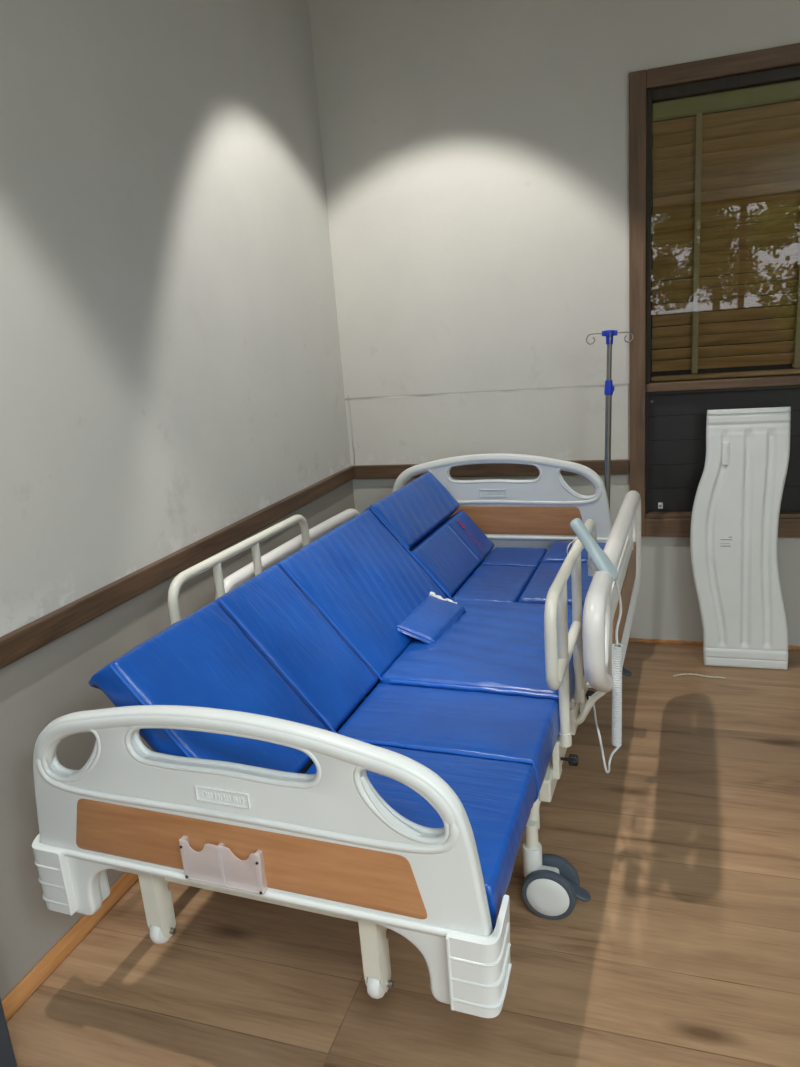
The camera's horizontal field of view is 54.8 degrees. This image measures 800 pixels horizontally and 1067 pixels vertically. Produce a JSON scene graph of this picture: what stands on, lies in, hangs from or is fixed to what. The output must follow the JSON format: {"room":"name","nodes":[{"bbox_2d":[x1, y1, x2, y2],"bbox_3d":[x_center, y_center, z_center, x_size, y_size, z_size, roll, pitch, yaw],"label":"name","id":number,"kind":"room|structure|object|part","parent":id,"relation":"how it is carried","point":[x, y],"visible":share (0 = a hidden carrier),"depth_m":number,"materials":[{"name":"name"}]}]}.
{"room":"hospital room","nodes":[
{"label":"hospital room","id":0,"kind":"room"},
{"bbox_2d":[0,0,354,1000],"bbox_3d":[-1.160,-0.298,1.279,0.120,3.060,5.770,0,15,18],"label":"wall","id":1,"kind":"structure","parent":0,"point":[171,374],"depth_m":2.25,"materials":[{"name":"white paint"}]},
{"bbox_2d":[0,998,16,1066],"bbox_3d":[-1.115,0.164,0.997,0.150,2.300,0.903,0,15,18],"label":"door","id":2,"kind":"structure","parent":1,"relation":"in","point":[7,1056],"depth_m":1.64,"materials":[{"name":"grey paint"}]},
{"bbox_2d":[1,872,138,1021],"bbox_3d":[-0.875,1.073,1.937,0.024,0.042,4.600,0,15,18],"label":"baseboard","id":3,"kind":"structure","parent":1,"relation":"attached to","point":[43,969],"depth_m":1.96,"materials":[{"name":"brown wood"}]},
{"bbox_2d":[0,465,354,668],"bbox_3d":[-0.798,0.171,2.147,0.024,0.064,3.700,0,15,18],"label":"trim","id":4,"kind":"structure","parent":1,"relation":"attached to","point":[32,636],"depth_m":2.26,"materials":[{"name":"brown wood"}]},
{"bbox_2d":[7,642,799,1066],"bbox_3d":[1.056,1.244,0.972,4.540,0.100,5.770,0,15,18],"label":"floor","id":5,"kind":"structure","parent":0,"point":[684,949],"depth_m":1.90,"materials":[{"name":"brown wood"}]},
{"bbox_2d":[32,453,640,1017],"bbox_3d":[0.083,0.390,2.472,1.229,0.953,2.231,1,15,21],"label":"hospital bed","id":6,"kind":"object","parent":5,"relation":"on","point":[325,842],"visible":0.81,"depth_m":1.50,"materials":[{"name":"white plastic"}]},
{"bbox_3d":[-0.515,0.779,1.676,0.056,0.194,0.082,1,15,21],"label":"roller leg","id":7,"kind":"part","parent":6,"relation":"part of","materials":[{"name":"beige paint"}]},
{"bbox_3d":[-0.527,0.294,2.335,0.033,0.442,0.033,1,15,21],"label":"post","id":8,"kind":"part","parent":6,"relation":"part of","materials":[{"name":"white metal"}]},
{"bbox_3d":[-0.476,0.139,2.460,0.029,0.246,0.809,1,15,21],"label":"tube rail","id":9,"kind":"part","parent":6,"relation":"part of","materials":[{"name":"white metal"}]},
{"bbox_3d":[-0.320,0.609,1.476,0.781,0.125,0.006,1,15,21],"label":"wood panel","id":10,"kind":"part","parent":6,"relation":"part of","materials":[{"name":"brown wood"}]},
{"bbox_3d":[-0.450,0.237,2.534,0.033,0.442,0.033,1,15,21],"label":"post","id":11,"kind":"part","parent":6,"relation":"part of","materials":[{"name":"white metal"}]},
{"bbox_3d":[-0.317,0.581,1.482,1.004,0.531,0.048,1,15,21],"label":"footboard","id":12,"kind":"part","parent":6,"relation":"part of","materials":[{"name":"white plastic"}]},
{"bbox_2d":[88,472,605,929],"bbox_3d":[0.123,0.218,2.391,0.859,0.470,2.071,1,15,21],"label":"mattress","id":13,"kind":"object","parent":6,"relation":"on","point":[305,639],"visible":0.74,"depth_m":1.99,"materials":[{"name":"blue leather"}]},
{"bbox_3d":[-0.402,0.398,1.724,0.345,0.383,0.389,1,15,21],"label":"mattress","id":14,"kind":"part","parent":13,"relation":"part of","materials":[{"name":"blue leather"}]},
{"bbox_3d":[-0.282,0.310,2.032,0.344,0.383,0.311,1,15,21],"label":"mattress","id":15,"kind":"part","parent":13,"relation":"part of","materials":[{"name":"blue leather"}]},
{"bbox_3d":[-0.113,0.185,2.471,0.346,0.385,0.678,1,15,21],"label":"mattress","id":16,"kind":"part","parent":13,"relation":"part of","materials":[{"name":"blue plastic"}]},
{"bbox_3d":[0.047,-0.081,3.089,0.206,0.217,0.690,1,15,21],"label":"mattress","id":17,"kind":"part","parent":13,"relation":"part of","materials":[{"name":"blue leather"}]},
{"bbox_3d":[0.001,0.606,1.624,0.508,0.118,0.399,1,15,21],"label":"mattress","id":18,"kind":"part","parent":13,"relation":"part of","materials":[{"name":"blue leather"}]},
{"bbox_2d":[396,592,465,643],"bbox_3d":[0.102,0.272,2.486,0.146,0.069,0.327,1,15,21],"label":"cushion","id":19,"kind":"object","parent":13,"relation":"on","point":[435,615],"visible":0.99,"depth_m":2.44,"materials":[{"name":"blue fabric"}]},
{"bbox_3d":[0.152,0.121,2.964,0.207,0.220,0.436,1,15,21],"label":"mattress","id":20,"kind":"part","parent":13,"relation":"part of","materials":[{"name":"blue plastic"}]},
{"bbox_3d":[0.122,0.507,1.934,0.511,0.116,0.313,1,15,21],"label":"mattress","id":21,"kind":"part","parent":13,"relation":"part of","materials":[{"name":"blue leather"}]},
{"bbox_3d":[0.271,0.033,3.270,0.206,0.218,0.259,1,15,21],"label":"mattress","id":22,"kind":"part","parent":13,"relation":"part of","materials":[{"name":"blue leather"}]},
{"bbox_3d":[0.293,0.378,2.370,0.514,0.146,0.677,1,15,21],"label":"mattress","id":23,"kind":"part","parent":13,"relation":"part of","materials":[{"name":"blue leather"}]},
{"bbox_3d":[0.361,0.234,2.912,0.251,0.122,0.429,1,15,21],"label":"mattress","id":24,"kind":"part","parent":13,"relation":"part of","materials":[{"name":"blue plastic"}]},
{"bbox_3d":[0.482,0.146,3.226,0.250,0.120,0.267,1,15,21],"label":"mattress","id":25,"kind":"part","parent":13,"relation":"part of","materials":[{"name":"blue plastic"}]},
{"bbox_3d":[0.597,0.230,2.822,0.258,0.140,0.430,1,15,21],"label":"mattress","id":26,"kind":"part","parent":13,"relation":"part of","materials":[{"name":"blue plastic"}]},
{"bbox_3d":[0.718,0.130,3.133,0.258,0.154,0.272,1,15,21],"label":"mattress","id":27,"kind":"part","parent":13,"relation":"part of","materials":[{"name":"blue plastic"}]},
{"bbox_3d":[0.077,0.456,2.511,1.193,0.365,2.096,1,15,21],"label":"bed frame","id":28,"kind":"part","parent":6,"relation":"part of","materials":[{"name":"beige paint"}]},
{"bbox_3d":[-0.040,0.788,1.495,0.056,0.194,0.082,1,15,21],"label":"roller leg","id":29,"kind":"part","parent":6,"relation":"part of","materials":[{"name":"beige paint"}]},
{"bbox_3d":[0.416,-0.086,3.372,1.004,0.531,0.048,1,15,21],"label":"headboard","id":30,"kind":"part","parent":6,"relation":"part of","materials":[{"name":"white plastic"}]},
{"bbox_3d":[0.413,-0.059,3.366,0.781,0.125,0.006,1,15,21],"label":"wood panel","id":31,"kind":"part","parent":6,"relation":"part of","materials":[{"name":"brown wood"}]},
{"bbox_3d":[0.407,0.327,1.923,0.033,0.442,0.033,1,15,21],"label":"post","id":32,"kind":"part","parent":6,"relation":"part of","materials":[{"name":"white metal"}]},
{"bbox_3d":[0.435,0.582,1.985,0.047,0.027,0.029,1,15,21],"label":"clamp knob","id":33,"kind":"part","parent":6,"relation":"part of","materials":[{"name":"black plastic"}]},
{"bbox_3d":[0.475,0.159,2.092,0.029,0.246,0.789,1,15,21],"label":"tube rail","id":34,"kind":"part","parent":6,"relation":"part of","materials":[{"name":"white metal"}]},
{"bbox_3d":[0.494,0.262,2.148,0.033,0.442,0.033,1,15,21],"label":"post","id":35,"kind":"part","parent":6,"relation":"part of","materials":[{"name":"white metal"}]},
{"bbox_2d":[567,537,591,569],"bbox_3d":[0.503,0.054,2.165,0.069,0.092,0.028,-1,15,12],"label":"string","id":36,"kind":"object","parent":6,"relation":"attached to","point":[573,541],"visible":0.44,"depth_m":2.16,"materials":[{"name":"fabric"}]},
{"bbox_3d":[0.558,0.483,2.303,0.047,0.027,0.029,1,15,21],"label":"clamp knob","id":37,"kind":"part","parent":6,"relation":"part of","materials":[{"name":"black plastic"}]},
{"bbox_2d":[570,518,622,772],"bbox_3d":[0.524,0.246,2.014,0.126,0.626,0.414,1,15,21],"label":"remote control","id":38,"kind":"object","parent":6,"relation":"hanging from","point":[602,562],"visible":0.95,"depth_m":1.91,"materials":[{"name":"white plastic"}]},
{"bbox_3d":[0.544,0.321,2.035,0.068,0.469,0.423,-2,15,9],"label":"coiled cord","id":39,"kind":"part","parent":38,"relation":"part of","materials":[{"name":"white plastic"}]},
{"bbox_2d":[586,330,632,507],"bbox_3d":[0.869,-0.278,3.185,0.130,1.091,0.130,-13,17,-31],"label":"stand","id":40,"kind":"object","parent":6,"relation":"on","point":[609,387],"visible":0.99,"depth_m":3.11,"materials":[{"name":"metal"}]},
{"bbox_2d":[673,673,725,678],"bbox_3d":[1.247,0.594,3.222,0.206,0.009,0.033,0,15,15],"label":"scrap","id":41,"kind":"object","parent":5,"relation":"on","point":[684,673],"visible":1,"depth_m":3.23,"materials":[{"name":"fabric"}]},
{"bbox_2d":[690,407,790,669],"bbox_3d":[1.427,0.027,3.243,0.389,1.080,0.225,0,15,18],"label":"panel","id":42,"kind":"object","parent":5,"relation":"on","point":[736,509],"visible":1,"depth_m":3.23,"materials":[{"name":"white plastic"}]},
{"bbox_2d":[308,0,799,645],"bbox_3d":[1.776,-0.991,3.083,4.300,3.060,0.204,0,15,18],"label":"wall","id":43,"kind":"structure","parent":0,"point":[475,153],"depth_m":3.35,"materials":[{"name":"white paint"}]},
{"bbox_2d":[354,459,628,478],"bbox_3d":[0.396,-0.300,3.620,1.303,0.064,0.026,0,15,18],"label":"trim","id":44,"kind":"structure","parent":43,"relation":"attached to","point":[621,466],"depth_m":3.60,"materials":[{"name":"brown wood"}]},
{"bbox_2d":[628,638,799,649],"bbox_3d":[1.871,0.505,3.362,4.276,0.018,0.010,0,15,18],"label":"baseboard","id":45,"kind":"structure","parent":43,"relation":"attached to","point":[630,639],"depth_m":3.56,"materials":[{"name":"brown wood"}]},
{"bbox_2d":[629,43,799,537],"bbox_3d":[1.722,-0.915,3.096,1.531,1.881,0.192,0,15,18],"label":"window","id":46,"kind":"structure","parent":43,"relation":"in","point":[667,419],"depth_m":3.25,"materials":[{"name":"brown wood"}]},
{"bbox_3d":[1.757,-0.356,3.215,1.399,0.537,0.082,0,15,18],"label":"black panel","id":47,"kind":"part","parent":46,"relation":"part of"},
{"bbox_2d":[651,79,799,380],"bbox_3d":[1.695,-1.186,3.012,1.355,1.093,0.058,0,15,18],"label":"blind","id":48,"kind":"object","parent":46,"relation":"attached to","point":[726,165],"visible":1,"depth_m":3.12,"materials":[{"name":"brown wood"}]},
{"bbox_3d":[1.736,-0.668,3.147,1.355,0.020,0.030,0,15,18],"label":"rail","id":49,"kind":"part","parent":48,"relation":"part of","materials":[{"name":"brown wood"}]}
]}

